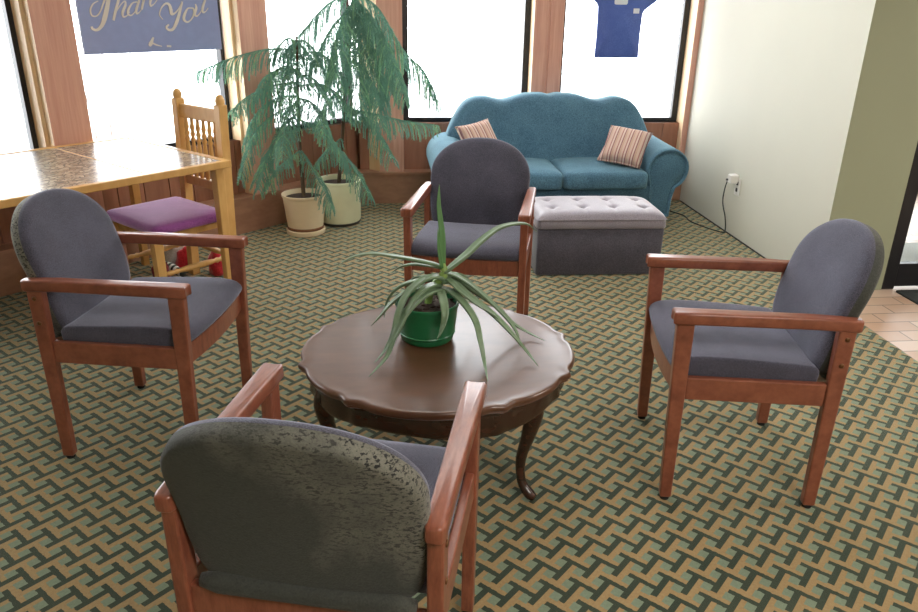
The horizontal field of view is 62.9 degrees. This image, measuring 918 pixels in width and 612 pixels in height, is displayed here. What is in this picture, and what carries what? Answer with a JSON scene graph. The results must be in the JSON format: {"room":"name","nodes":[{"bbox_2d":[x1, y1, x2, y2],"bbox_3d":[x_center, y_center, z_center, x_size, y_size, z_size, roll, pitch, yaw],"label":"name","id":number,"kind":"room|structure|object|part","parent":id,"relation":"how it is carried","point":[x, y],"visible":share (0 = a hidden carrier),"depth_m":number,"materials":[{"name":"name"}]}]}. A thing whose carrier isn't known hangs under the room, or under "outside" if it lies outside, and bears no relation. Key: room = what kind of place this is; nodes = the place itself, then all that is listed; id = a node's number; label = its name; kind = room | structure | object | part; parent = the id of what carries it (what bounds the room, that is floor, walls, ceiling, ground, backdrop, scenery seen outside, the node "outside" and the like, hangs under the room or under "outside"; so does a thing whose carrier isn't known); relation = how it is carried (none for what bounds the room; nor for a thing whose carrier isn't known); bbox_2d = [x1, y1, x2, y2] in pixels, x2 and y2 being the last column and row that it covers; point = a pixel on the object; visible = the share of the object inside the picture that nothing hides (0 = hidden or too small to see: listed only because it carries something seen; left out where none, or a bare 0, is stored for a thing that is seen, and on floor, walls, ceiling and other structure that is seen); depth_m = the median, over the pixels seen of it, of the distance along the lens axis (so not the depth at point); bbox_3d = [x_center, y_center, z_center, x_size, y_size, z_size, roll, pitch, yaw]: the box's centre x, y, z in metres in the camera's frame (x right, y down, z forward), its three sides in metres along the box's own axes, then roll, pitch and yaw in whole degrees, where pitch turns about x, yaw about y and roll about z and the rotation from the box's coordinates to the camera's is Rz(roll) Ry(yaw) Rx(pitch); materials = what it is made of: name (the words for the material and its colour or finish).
{"room":"waiting room","nodes":[
{"label":"waiting room","id":0,"kind":"room"},
{"bbox_2d":[0,120,359,244],"bbox_3d":[-2.225,-0.627,4.275,0.172,0.370,4.470,18,28,35],"label":"wall","id":1,"kind":"structure","parent":0,"point":[119,197],"depth_m":4.97,"materials":[{"name":"brown wood"}]},
{"bbox_2d":[0,0,49,148],"bbox_3d":[-2.553,-1.462,3.376,0.145,1.850,1.023,18,28,35],"label":"window","id":2,"kind":"structure","parent":1,"relation":"in","point":[5,4],"depth_m":3.89,"materials":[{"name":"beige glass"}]},
{"bbox_2d":[22,0,104,209],"bbox_3d":[-2.156,-1.546,3.850,0.240,2.385,0.209,18,28,35],"label":"pillar","id":3,"kind":"structure","parent":1,"relation":"attached to","point":[50,25],"depth_m":3.90,"materials":[{"name":"brown wood"}]},
{"bbox_2d":[159,0,243,146],"bbox_3d":[-1.778,-1.816,4.262,0.145,1.850,1.016,18,28,35],"label":"window","id":4,"kind":"structure","parent":1,"relation":"in","point":[220,55],"depth_m":4.78,"materials":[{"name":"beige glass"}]},
{"bbox_2d":[231,0,279,194],"bbox_3d":[-1.383,-1.900,4.735,0.240,2.385,0.214,18,28,35],"label":"trim","id":5,"kind":"structure","parent":1,"relation":"attached to","point":[249,17],"depth_m":4.78,"materials":[{"name":"brown wood"}]},
{"bbox_2d":[275,0,352,132],"bbox_3d":[-1.088,-2.161,5.121,0.050,1.850,0.863,18,28,35],"label":"window","id":6,"kind":"structure","parent":1,"relation":"in","point":[339,120],"depth_m":5.58,"materials":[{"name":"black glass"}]},
{"bbox_2d":[281,188,325,232],"bbox_3d":[-1.038,-0.634,5.052,0.294,0.260,0.294,-1,23,-6],"label":"pot","id":7,"kind":"object","parent":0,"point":[302,215],"depth_m":4.97,"materials":[{"name":"ceramic"}]},
{"bbox_2d":[316,174,360,224],"bbox_3d":[-0.843,-0.750,5.287,0.312,0.297,0.312,-1,23,-6],"label":"pot","id":8,"kind":"object","parent":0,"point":[347,210],"depth_m":5.19,"materials":[{"name":"ceramic"}]},
{"bbox_2d":[395,292,458,346],"bbox_3d":[-0.107,0.043,2.507,0.214,0.136,0.214,-1,23,-6],"label":"pot","id":9,"kind":"object","parent":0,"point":[421,328],"depth_m":2.44,"materials":[{"name":"plastic"}]},
{"bbox_2d":[0,200,917,611],"bbox_3d":[-0.660,0.698,2.229,5.729,0.001,8.300,-1,23,-6],"label":"floor","id":10,"kind":"structure","parent":0,"point":[84,532],"depth_m":2.62,"materials":[{"name":"carpet"}]},
{"bbox_2d":[0,136,231,279],"bbox_3d":[-2.050,-0.245,3.477,0.965,0.740,1.750,18,28,35],"label":"dining table","id":11,"kind":"object","parent":10,"relation":"on","point":[99,165],"visible":0.9,"depth_m":3.61,"materials":[{"name":"brown wood"}]},
{"bbox_3d":[-2.170,-0.518,3.195,0.893,0.017,1.278,18,28,35],"label":"inlay panel","id":12,"kind":"part","parent":11,"relation":"part of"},
{"bbox_3d":[-2.044,-0.571,3.342,0.965,0.034,1.750,18,28,35],"label":"frame","id":13,"kind":"part","parent":11,"relation":"part of","materials":[{"name":"brown wood"}]},
{"bbox_3d":[-1.638,-0.762,3.804,0.893,0.017,0.388,18,28,35],"label":"inlay panel","id":14,"kind":"part","parent":11,"relation":"part of","materials":[{"name":"stone"}]},
{"bbox_3d":[-1.854,-0.572,4.319,0.050,0.705,0.050,18,28,35],"label":"leg","id":15,"kind":"part","parent":11,"relation":"part of","materials":[{"name":"brown wood"}]},
{"bbox_3d":[-1.198,-0.358,3.831,0.050,0.705,0.050,18,28,35],"label":"leg","id":16,"kind":"part","parent":11,"relation":"part of","materials":[{"name":"brown wood"}]},
{"bbox_2d":[11,188,252,458],"bbox_3d":[-1.132,0.035,2.665,0.628,0.875,0.557,3,23,5],"label":"armchair","id":17,"kind":"object","parent":10,"relation":"on","point":[86,306],"visible":0.94,"depth_m":2.48,"materials":[{"name":"grey fabric"}]},
{"bbox_3d":[-1.345,0.229,2.493,0.050,0.618,0.032,3,23,5],"label":"leg","id":18,"kind":"part","parent":17,"relation":"part of","materials":[{"name":"brown wood"}]},
{"bbox_3d":[-1.351,-0.177,2.600,0.181,0.442,0.480,3,23,5],"label":"backrest","id":19,"kind":"part","parent":17,"relation":"part of","materials":[{"name":"fabric"}]},
{"bbox_3d":[-1.110,-0.057,2.351,0.542,0.042,0.053,3,23,5],"label":"armrest","id":20,"kind":"part","parent":17,"relation":"part of","materials":[{"name":"brown wood"}]},
{"bbox_3d":[-1.114,0.158,2.442,0.414,0.075,0.022,3,23,5],"label":"rail","id":21,"kind":"part","parent":17,"relation":"part of","materials":[{"name":"brown wood"}]},
{"bbox_3d":[-1.298,0.037,2.957,0.050,0.618,0.032,3,23,5],"label":"leg","id":22,"kind":"part","parent":17,"relation":"part of","materials":[{"name":"brown wood"}]},
{"bbox_3d":[-1.054,0.010,2.647,0.451,0.077,0.477,3,23,5],"label":"seat","id":23,"kind":"part","parent":17,"relation":"part of","materials":[{"name":"fabric"}]},
{"bbox_3d":[-1.063,-0.249,2.815,0.542,0.042,0.053,3,23,5],"label":"armrest","id":24,"kind":"part","parent":17,"relation":"part of","materials":[{"name":"brown wood"}]},
{"bbox_3d":[-0.886,0.252,2.456,0.056,0.618,0.032,3,23,5],"label":"leg","id":25,"kind":"part","parent":17,"relation":"part of","materials":[{"name":"brown wood"}]},
{"bbox_3d":[-0.861,0.072,2.653,0.040,0.069,0.472,3,23,5],"label":"rail","id":26,"kind":"part","parent":17,"relation":"part of","materials":[{"name":"brown wood"}]},
{"bbox_3d":[-0.839,0.060,2.920,0.056,0.618,0.032,3,23,5],"label":"leg","id":27,"kind":"part","parent":17,"relation":"part of","materials":[{"name":"brown wood"}]},
{"bbox_2d":[151,262,170,276],"bbox_3d":[-1.656,-0.196,4.167,0.103,0.133,0.112,-1,23,-6],"label":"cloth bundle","id":28,"kind":"object","parent":10,"relation":"on","point":[167,266],"visible":0.14,"depth_m":4.15,"materials":[{"name":"fabric"}]},
{"bbox_2d":[107,88,235,276],"bbox_3d":[-1.485,-0.557,3.875,0.490,1.030,0.502,18,28,35],"label":"chair","id":29,"kind":"object","parent":10,"relation":"on","point":[175,214],"visible":0.68,"depth_m":3.87,"materials":[{"name":"brown wood"}]},
{"bbox_3d":[-1.781,-0.256,3.959,0.053,0.400,0.054,18,28,35],"label":"leg","id":30,"kind":"part","parent":29,"relation":"part of","materials":[{"name":"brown wood"}]},
{"bbox_3d":[-1.486,-0.160,3.739,0.053,0.400,0.054,18,28,35],"label":"leg","id":31,"kind":"part","parent":29,"relation":"part of","materials":[{"name":"brown wood"}]},
{"bbox_3d":[-1.509,-0.476,3.878,0.490,0.054,0.430,18,28,35],"label":"seat","id":32,"kind":"part","parent":29,"relation":"part of","materials":[{"name":"purple fabric"}]},
{"bbox_3d":[-1.498,-0.439,3.929,0.380,0.050,0.420,18,28,35],"label":"seat frame","id":33,"kind":"part","parent":29,"relation":"part of","materials":[{"name":"brown wood"}]},
{"bbox_3d":[-1.508,-0.669,4.144,0.048,1.030,0.078,18,28,35],"label":"post","id":34,"kind":"part","parent":29,"relation":"part of","materials":[{"name":"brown wood"}]},
{"bbox_3d":[-1.346,-0.999,3.889,0.340,0.070,0.024,18,28,35],"label":"rail","id":35,"kind":"part","parent":29,"relation":"part of","materials":[{"name":"brown wood"}]},
{"bbox_3d":[-1.359,-0.659,4.021,0.340,0.050,0.024,18,28,35],"label":"rail","id":36,"kind":"part","parent":29,"relation":"part of","materials":[{"name":"brown wood"}]},
{"bbox_3d":[-1.213,-0.573,3.925,0.048,1.030,0.078,18,28,35],"label":"post","id":37,"kind":"part","parent":29,"relation":"part of","materials":[{"name":"brown wood"}]},
{"bbox_2d":[164,246,183,264],"bbox_3d":[-1.674,-0.333,4.410,0.157,0.199,0.087,-1,23,-6],"label":"cloth bundle","id":38,"kind":"object","parent":10,"relation":"on","point":[170,255],"visible":0.12,"depth_m":4.39,"materials":[{"name":"grey fabric"}]},
{"bbox_2d":[165,261,185,276],"bbox_3d":[-1.644,-0.217,4.284,0.248,0.057,0.060,15,26,31],"label":"roll","id":39,"kind":"object","parent":10,"relation":"on","point":[172,266],"visible":0.4,"depth_m":4.24,"materials":[{"name":"white fabric"}]},
{"bbox_2d":[0,171,356,296],"bbox_3d":[-2.198,-0.339,4.345,0.295,0.245,4.440,18,28,35],"label":"trim ledge","id":40,"kind":"object","parent":10,"relation":"on","point":[251,214],"visible":0.1,"depth_m":5.01,"materials":[{"name":"brown wood"}]},
{"bbox_2d":[175,246,187,271],"bbox_3d":[-1.592,-0.276,4.352,0.106,0.142,0.104,-1,23,-6],"label":"cloth bundle","id":41,"kind":"object","parent":10,"relation":"on","point":[181,260],"visible":0.45,"depth_m":4.31,"materials":[{"name":"red fabric"}]},
{"bbox_2d":[207,251,222,275],"bbox_3d":[-1.387,-0.262,4.306,0.116,0.158,0.130,-1,23,-6],"label":"cloth bundle","id":42,"kind":"object","parent":10,"relation":"on","point":[216,269],"visible":0.49,"depth_m":4.27,"materials":[{"name":"red fabric"}]},
{"bbox_2d":[193,36,354,236],"bbox_3d":[-1.140,-1.036,4.746,0.974,1.258,0.692,-1,23,-6],"label":"pine","id":43,"kind":"object","parent":10,"relation":"on","point":[304,207],"visible":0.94,"depth_m":4.64,"materials":[{"name":"plant"}]},
{"bbox_2d":[154,363,486,611],"bbox_3d":[-0.261,0.484,1.617,0.557,0.875,0.628,4,23,8],"label":"armchair","id":44,"kind":"object","parent":10,"relation":"on","point":[276,514],"visible":1,"depth_m":1.36,"materials":[{"name":"grey fabric"}]},
{"bbox_3d":[-0.541,0.644,1.525,0.032,0.618,0.050,4,23,8],"label":"leg","id":45,"kind":"part","parent":44,"relation":"part of","materials":[{"name":"brown wood"}]},
{"bbox_3d":[-0.502,0.476,1.701,0.022,0.075,0.414,4,23,8],"label":"rail","id":46,"kind":"part","parent":44,"relation":"part of","materials":[{"name":"brown wood"}]},
{"bbox_3d":[-0.499,0.260,1.613,0.053,0.042,0.542,4,23,8],"label":"armrest","id":47,"kind":"part","parent":44,"relation":"part of","materials":[{"name":"brown wood"}]},
{"bbox_3d":[-0.469,0.471,1.946,0.032,0.618,0.056,4,23,8],"label":"leg","id":48,"kind":"part","parent":44,"relation":"part of","materials":[{"name":"brown wood"}]},
{"bbox_3d":[-0.292,0.368,1.330,0.480,0.442,0.181,4,23,8],"label":"backrest","id":49,"kind":"part","parent":44,"relation":"part of","materials":[{"name":"fabric"}]},
{"bbox_3d":[-0.291,0.591,1.456,0.476,0.070,0.022,4,23,8],"label":"rail","id":50,"kind":"part","parent":44,"relation":"part of","materials":[{"name":"brown wood"}]},
{"bbox_3d":[-0.248,0.426,1.677,0.477,0.077,0.451,4,23,8],"label":"seat","id":51,"kind":"part","parent":44,"relation":"part of","materials":[{"name":"fabric"}]},
{"bbox_3d":[-0.043,0.682,1.456,0.032,0.618,0.050,4,23,8],"label":"leg","id":52,"kind":"part","parent":44,"relation":"part of","materials":[{"name":"brown wood"}]},
{"bbox_3d":[-0.002,0.297,1.543,0.053,0.042,0.542,4,23,8],"label":"armrest","id":53,"kind":"part","parent":44,"relation":"part of","materials":[{"name":"brown wood"}]},
{"bbox_3d":[-0.007,0.513,1.632,0.022,0.075,0.414,4,23,8],"label":"rail","id":54,"kind":"part","parent":44,"relation":"part of","materials":[{"name":"brown wood"}]},
{"bbox_3d":[0.029,0.508,1.877,0.032,0.618,0.056,4,23,8],"label":"leg","id":55,"kind":"part","parent":44,"relation":"part of","materials":[{"name":"brown wood"}]},
{"bbox_2d":[279,0,440,226],"bbox_3d":[-0.641,-1.326,4.941,1.048,1.660,0.625,-1,23,-6],"label":"pine","id":56,"kind":"object","parent":10,"relation":"on","point":[347,196],"visible":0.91,"depth_m":4.81,"materials":[{"name":"plant"}]},
{"bbox_2d":[298,303,574,500],"bbox_3d":[-0.072,0.341,2.540,0.892,0.439,0.831,-1,23,-6],"label":"coffee table","id":57,"kind":"object","parent":10,"relation":"on","point":[416,391],"visible":0.78,"depth_m":2.31,"materials":[{"name":"brown wood"}]},
{"bbox_3d":[-0.406,0.403,2.390,0.104,0.428,0.066,-10,25,-24],"label":"leg","id":58,"kind":"part","parent":57,"relation":"part of","materials":[{"name":"brown wood"}]},
{"bbox_2d":[335,185,544,380],"bbox_3d":[-0.046,-0.105,2.366,0.680,0.518,0.522,-1,23,-6],"label":"aloe","id":59,"kind":"object","parent":57,"relation":"on","point":[425,315],"visible":1,"depth_m":2.41,"materials":[{"name":"green plant"}]},
{"bbox_3d":[-0.075,-0.066,2.461,0.082,0.159,0.032,4,23,7],"label":"stem","id":60,"kind":"part","parent":59,"relation":"part of","materials":[{"name":"green plant"}]},
{"bbox_3d":[0.212,0.423,2.367,0.104,0.428,0.066,15,27,31],"label":"leg","id":61,"kind":"part","parent":57,"relation":"part of","materials":[{"name":"brown wood"}]},
{"bbox_2d":[400,137,535,315],"bbox_3d":[0.067,-0.303,3.528,0.557,0.875,0.628,4,23,8],"label":"armchair","id":62,"kind":"object","parent":10,"relation":"on","point":[484,183],"visible":0.87,"depth_m":3.57,"materials":[{"name":"grey fabric"}]},
{"bbox_3d":[-0.226,-0.110,3.357,0.032,0.618,0.056,4,23,8],"label":"leg","id":63,"kind":"part","parent":62,"relation":"part of","materials":[{"name":"brown wood"}]},
{"bbox_3d":[-0.186,-0.494,3.443,0.053,0.042,0.542,4,23,8],"label":"armrest","id":64,"kind":"part","parent":62,"relation":"part of","materials":[{"name":"brown wood"}]},
{"bbox_3d":[-0.156,-0.284,3.778,0.032,0.618,0.050,4,23,8],"label":"leg","id":65,"kind":"part","parent":62,"relation":"part of","materials":[{"name":"brown wood"}]},
{"bbox_3d":[0.055,-0.301,3.444,0.477,0.077,0.451,4,23,8],"label":"seat","id":66,"kind":"part","parent":62,"relation":"part of","materials":[{"name":"fabric"}]},
{"bbox_3d":[0.025,-0.177,3.288,0.472,0.069,0.040,4,23,8],"label":"rail","id":67,"kind":"part","parent":62,"relation":"part of","materials":[{"name":"brown wood"}]},
{"bbox_3d":[0.104,-0.587,3.649,0.480,0.442,0.181,4,23,8],"label":"backrest","id":68,"kind":"part","parent":62,"relation":"part of","materials":[{"name":"fabric"}]},
{"bbox_3d":[0.273,-0.074,3.289,0.032,0.618,0.056,4,23,8],"label":"leg","id":69,"kind":"part","parent":62,"relation":"part of","materials":[{"name":"brown wood"}]},
{"bbox_3d":[0.312,-0.458,3.376,0.053,0.042,0.542,4,23,8],"label":"armrest","id":70,"kind":"part","parent":62,"relation":"part of","materials":[{"name":"brown wood"}]},
{"bbox_3d":[0.308,-0.243,3.467,0.022,0.075,0.414,4,23,8],"label":"rail","id":71,"kind":"part","parent":62,"relation":"part of","materials":[{"name":"brown wood"}]},
{"bbox_3d":[0.342,-0.247,3.711,0.032,0.618,0.050,4,23,8],"label":"leg","id":72,"kind":"part","parent":62,"relation":"part of","materials":[{"name":"brown wood"}]},
{"bbox_2d":[352,169,681,203],"bbox_3d":[0.422,-0.995,6.032,2.720,0.245,0.325,-1,23,-6],"label":"trim ledge","id":73,"kind":"object","parent":10,"relation":"on","point":[384,186],"visible":0.14,"depth_m":5.80,"materials":[{"name":"brown wood"}]},
{"bbox_2d":[426,92,688,215],"bbox_3d":[0.680,-1.061,5.408,1.796,0.855,0.745,-1,23,-6],"label":"sofa","id":74,"kind":"object","parent":10,"relation":"on","point":[561,137],"visible":0.63,"depth_m":5.41,"materials":[{"name":"teal fabric"}]},
{"bbox_3d":[-0.068,-0.950,5.391,0.300,0.494,0.656,-1,23,-6],"label":"arm","id":75,"kind":"part","parent":74,"relation":"part of"},
{"bbox_2d":[455,119,496,139],"bbox_3d":[0.143,-1.156,5.229,0.306,0.259,0.194,-13,26,-29],"label":"throw pillow","id":76,"kind":"object","parent":74,"relation":"on","point":[483,128],"visible":0.41,"depth_m":5.18,"materials":[{"name":"beige fabric"}]},
{"bbox_2d":[525,158,562,189],"bbox_3d":[0.388,-0.958,5.339,0.592,0.138,0.600,-1,23,-6],"label":"seat cushion","id":77,"kind":"object","parent":74,"relation":"on","point":[545,173],"depth_m":5.10,"materials":[{"name":"teal fabric"}]},
{"bbox_3d":[0.658,-1.250,5.574,1.530,0.635,0.292,-1,23,-6],"label":"backrest","id":78,"kind":"part","parent":74,"relation":"part of","materials":[{"name":"teal fabric"}]},
{"bbox_2d":[551,157,647,189],"bbox_3d":[0.985,-0.973,5.399,0.592,0.138,0.600,-1,23,-6],"label":"seat cushion","id":79,"kind":"object","parent":74,"relation":"on","point":[577,173],"depth_m":5.15,"materials":[{"name":"teal fabric"}]},
{"bbox_2d":[597,125,652,168],"bbox_3d":[1.168,-1.123,5.282,0.327,0.251,0.250,11,24,22],"label":"throw pillow","id":80,"kind":"object","parent":74,"relation":"on","point":[624,146],"visible":1,"depth_m":5.22,"materials":[{"name":"fabric"}]},
{"bbox_3d":[1.420,-0.987,5.543,0.300,0.494,0.656,-1,23,-6],"label":"arm","id":81,"kind":"part","parent":74,"relation":"part of"},
{"bbox_2d":[531,196,667,274],"bbox_3d":[0.800,-0.442,4.527,0.756,0.381,0.450,-1,23,-4],"label":"storage ottoman","id":82,"kind":"object","parent":10,"relation":"on","point":[575,235],"visible":0.97,"depth_m":4.33,"materials":[{"name":"grey fabric"}]},
{"bbox_3d":[0.803,-0.570,4.474,0.756,0.103,0.450,-1,23,-4],"label":"lid","id":83,"kind":"part","parent":82,"relation":"part of","materials":[{"name":"grey fabric"}]},
{"bbox_2d":[637,219,884,508],"bbox_3d":[0.960,0.138,2.502,0.628,0.875,0.557,3,23,4],"label":"armchair","id":84,"kind":"object","parent":10,"relation":"on","point":[798,351],"visible":1,"depth_m":2.30,"materials":[{"name":"grey fabric"}]},
{"bbox_3d":[0.706,0.138,2.797,0.056,0.618,0.032,3,23,4],"label":"leg","id":85,"kind":"part","parent":84,"relation":"part of","materials":[{"name":"brown wood"}]},
{"bbox_3d":[0.687,0.149,2.530,0.040,0.069,0.472,3,23,4],"label":"rail","id":86,"kind":"part","parent":84,"relation":"part of","materials":[{"name":"brown wood"}]},
{"bbox_3d":[0.666,0.330,2.333,0.056,0.618,0.032,3,23,4],"label":"leg","id":87,"kind":"part","parent":84,"relation":"part of","materials":[{"name":"brown wood"}]},
{"bbox_3d":[0.940,-0.149,2.659,0.542,0.042,0.053,3,23,4],"label":"armrest","id":88,"kind":"part","parent":84,"relation":"part of","materials":[{"name":"brown wood"}]},
{"bbox_3d":[0.882,0.106,2.496,0.451,0.077,0.477,3,23,4],"label":"seat","id":89,"kind":"part","parent":84,"relation":"part of","materials":[{"name":"fabric"}]},
{"bbox_3d":[0.898,0.258,2.285,0.414,0.075,0.022,3,23,4],"label":"rail","id":90,"kind":"part","parent":84,"relation":"part of","materials":[{"name":"brown wood"}]},
{"bbox_3d":[0.900,0.043,2.195,0.542,0.042,0.053,3,23,4],"label":"armrest","id":91,"kind":"part","parent":84,"relation":"part of","materials":[{"name":"brown wood"}]},
{"bbox_3d":[1.165,0.158,2.767,0.050,0.618,0.032,3,23,4],"label":"leg","id":92,"kind":"part","parent":84,"relation":"part of","materials":[{"name":"brown wood"}]},
{"bbox_3d":[1.151,0.180,2.504,0.022,0.070,0.476,3,23,4],"label":"rail","id":93,"kind":"part","parent":84,"relation":"part of","materials":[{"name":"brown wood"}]},
{"bbox_3d":[1.126,0.350,2.303,0.050,0.618,0.032,3,23,4],"label":"leg","id":94,"kind":"part","parent":84,"relation":"part of","materials":[{"name":"brown wood"}]},
{"bbox_3d":[1.186,-0.052,2.405,0.181,0.442,0.480,3,23,4],"label":"backrest","id":95,"kind":"part","parent":84,"relation":"part of","materials":[{"name":"fabric"}]},
{"bbox_2d":[359,121,678,168],"bbox_3d":[0.500,-1.289,5.982,2.560,0.370,0.212,-1,23,-6],"label":"wall","id":96,"kind":"structure","parent":0,"point":[415,157],"depth_m":5.82,"materials":[{"name":"brown wood"}]},
{"bbox_2d":[357,0,403,171],"bbox_3d":[-0.581,-2.179,5.440,0.325,2.385,0.280,-1,23,-6],"label":"trim","id":97,"kind":"structure","parent":96,"relation":"attached to","point":[391,9],"depth_m":5.62,"materials":[{"name":"brown wood"}]},
{"bbox_2d":[402,0,531,121],"bbox_3d":[0.057,-2.297,5.495,0.960,1.850,0.050,-1,23,-6],"label":"window","id":98,"kind":"structure","parent":96,"relation":"in","point":[527,3],"depth_m":5.65,"materials":[{"name":"black metal"}]},
{"bbox_2d":[527,0,564,92],"bbox_3d":[0.645,-2.210,5.565,0.220,2.385,0.280,-1,23,-6],"label":"trim","id":99,"kind":"structure","parent":96,"relation":"attached to","point":[547,16],"depth_m":5.54,"materials":[{"name":"brown wood"}]},
{"bbox_2d":[560,0,690,120],"bbox_3d":[1.250,-2.327,5.617,1.000,1.850,0.050,-1,23,-6],"label":"window","id":100,"kind":"structure","parent":96,"relation":"in","point":[686,4],"depth_m":5.82,"materials":[{"name":"black metal"}]},
{"bbox_2d":[680,0,917,289],"bbox_3d":[2.096,-1.747,4.815,0.400,2.620,2.350,-1,23,-6],"label":"wall","id":101,"kind":"structure","parent":0,"point":[813,104],"depth_m":4.30,"materials":[{"name":"paint"}]},
{"bbox_2d":[676,0,704,154],"bbox_3d":[1.781,-2.239,5.681,0.065,2.385,0.280,-1,23,-6],"label":"trim","id":102,"kind":"structure","parent":101,"relation":"attached to","point":[697,6],"depth_m":5.75,"materials":[{"name":"brown wood"}]},
{"bbox_2d":[669,174,738,232],"bbox_3d":[1.710,-0.820,5.442,0.078,0.415,0.759,-10,25,-24],"label":"power adapter","id":103,"kind":"object","parent":101,"relation":"attached to","point":[732,178],"visible":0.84,"depth_m":5.20,"materials":[{"name":"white plastic"}]},
{"bbox_2d":[680,200,766,258],"bbox_3d":[1.888,-0.467,5.135,0.011,0.004,2.000,-1,23,-6],"label":"baseboard","id":104,"kind":"structure","parent":101,"relation":"attached to","point":[680,200],"depth_m":5.25,"materials":[{"name":"beige rubber"}]},
{"bbox_2d":[734,179,741,195],"bbox_3d":[1.886,-0.807,5.085,0.008,0.116,0.072,-1,23,-6],"label":"wall outlet","id":105,"kind":"object","parent":101,"relation":"attached to","point":[738,185],"visible":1,"depth_m":5.07,"materials":[{"name":"white plastic"}]},
{"bbox_2d":[881,143,917,288],"bbox_3d":[2.939,-1.118,3.895,1.050,2.190,0.106,-1,23,-6],"label":"door","id":106,"kind":"structure","parent":101,"relation":"in","point":[897,273],"depth_m":4.17,"materials":[{"name":"black metal"}]},
{"bbox_2d":[859,194,917,360],"bbox_3d":[4.175,0.566,2.745,4.000,0.001,8.350,-1,23,-6],"label":"floor","id":107,"kind":"structure","parent":0,"point":[887,313],"depth_m":3.91,"materials":[{"name":"tile"}]},
{"bbox_2d":[896,290,917,304],"bbox_3d":[2.973,0.076,3.860,0.940,0.012,0.920,-1,23,-6],"label":"doormat","id":108,"kind":"object","parent":107,"relation":"on","point":[912,295],"visible":1,"depth_m":4.16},
{"bbox_2d":[900,243,917,261],"bbox_3d":[2.963,-0.293,4.751,1.040,0.012,0.680,-1,23,-6],"label":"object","id":109,"kind":"object","parent":107,"relation":"on","point":[910,251],"visible":0.05,"depth_m":4.86,"materials":[{"name":"white"}]},
{"bbox_3d":[1.311,-1.855,1.496,10.029,0.100,8.700,-1,23,-6],"label":"ceiling","id":110,"kind":"structure","parent":0,"visible":0},
{"bbox_3d":[0.535,-3.243,5.160,2.560,0.170,0.250,-1,23,-6],"label":"wall","id":111,"kind":"structure","parent":110,"relation":"attached to","visible":0},
{"bbox_2d":[594,0,657,57],"bbox_3d":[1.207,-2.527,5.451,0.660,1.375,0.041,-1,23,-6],"label":"jersey","id":112,"kind":"object","parent":111,"relation":"hanging from","point":[619,22],"visible":1,"depth_m":5.62,"materials":[{"name":"blue fabric"}]},
{"bbox_2d":[615,0,627,4],"bbox_3d":[1.199,-2.254,5.543,0.100,0.050,0.004,-1,23,-6],"label":"print","id":113,"kind":"object","parent":112,"relation":"attached to","point":[617,2],"depth_m":5.55},
{"bbox_3d":[-2.202,-2.575,3.437,3.267,0.170,3.302,-1,23,-6],"label":"wall","id":114,"kind":"structure","parent":0,"visible":0},
{"bbox_2d":[75,0,221,54],"bbox_3d":[-1.746,-2.081,4.129,0.020,1.299,0.862,18,28,35],"label":"sign","id":115,"kind":"object","parent":114,"relation":"hanging from","point":[105,26],"visible":1,"depth_m":4.28,"materials":[{"name":"blue paper"},{"name":"cream lettering paint"}]},
{"label":"outside","id":116,"kind":"structure","parent":0,"visible":0},
{"bbox_2d":[0,69,673,152],"bbox_3d":[1.580,-1.327,8.009,28.000,0.020,24.000,-1,23,-6],"label":"ground","id":117,"kind":"structure","parent":116,"point":[651,93],"depth_m":14.52,"materials":[{"name":"white"}]},
{"bbox_2d":[85,54,145,140],"bbox_3d":[-2.647,-1.429,5.642,0.645,1.851,0.034,-1,23,-6],"label":"bare shrub","id":118,"kind":"object","parent":117,"relation":"on","point":[101,54],"visible":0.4,"depth_m":5.63,"materials":[{"name":"white"}]}
]}

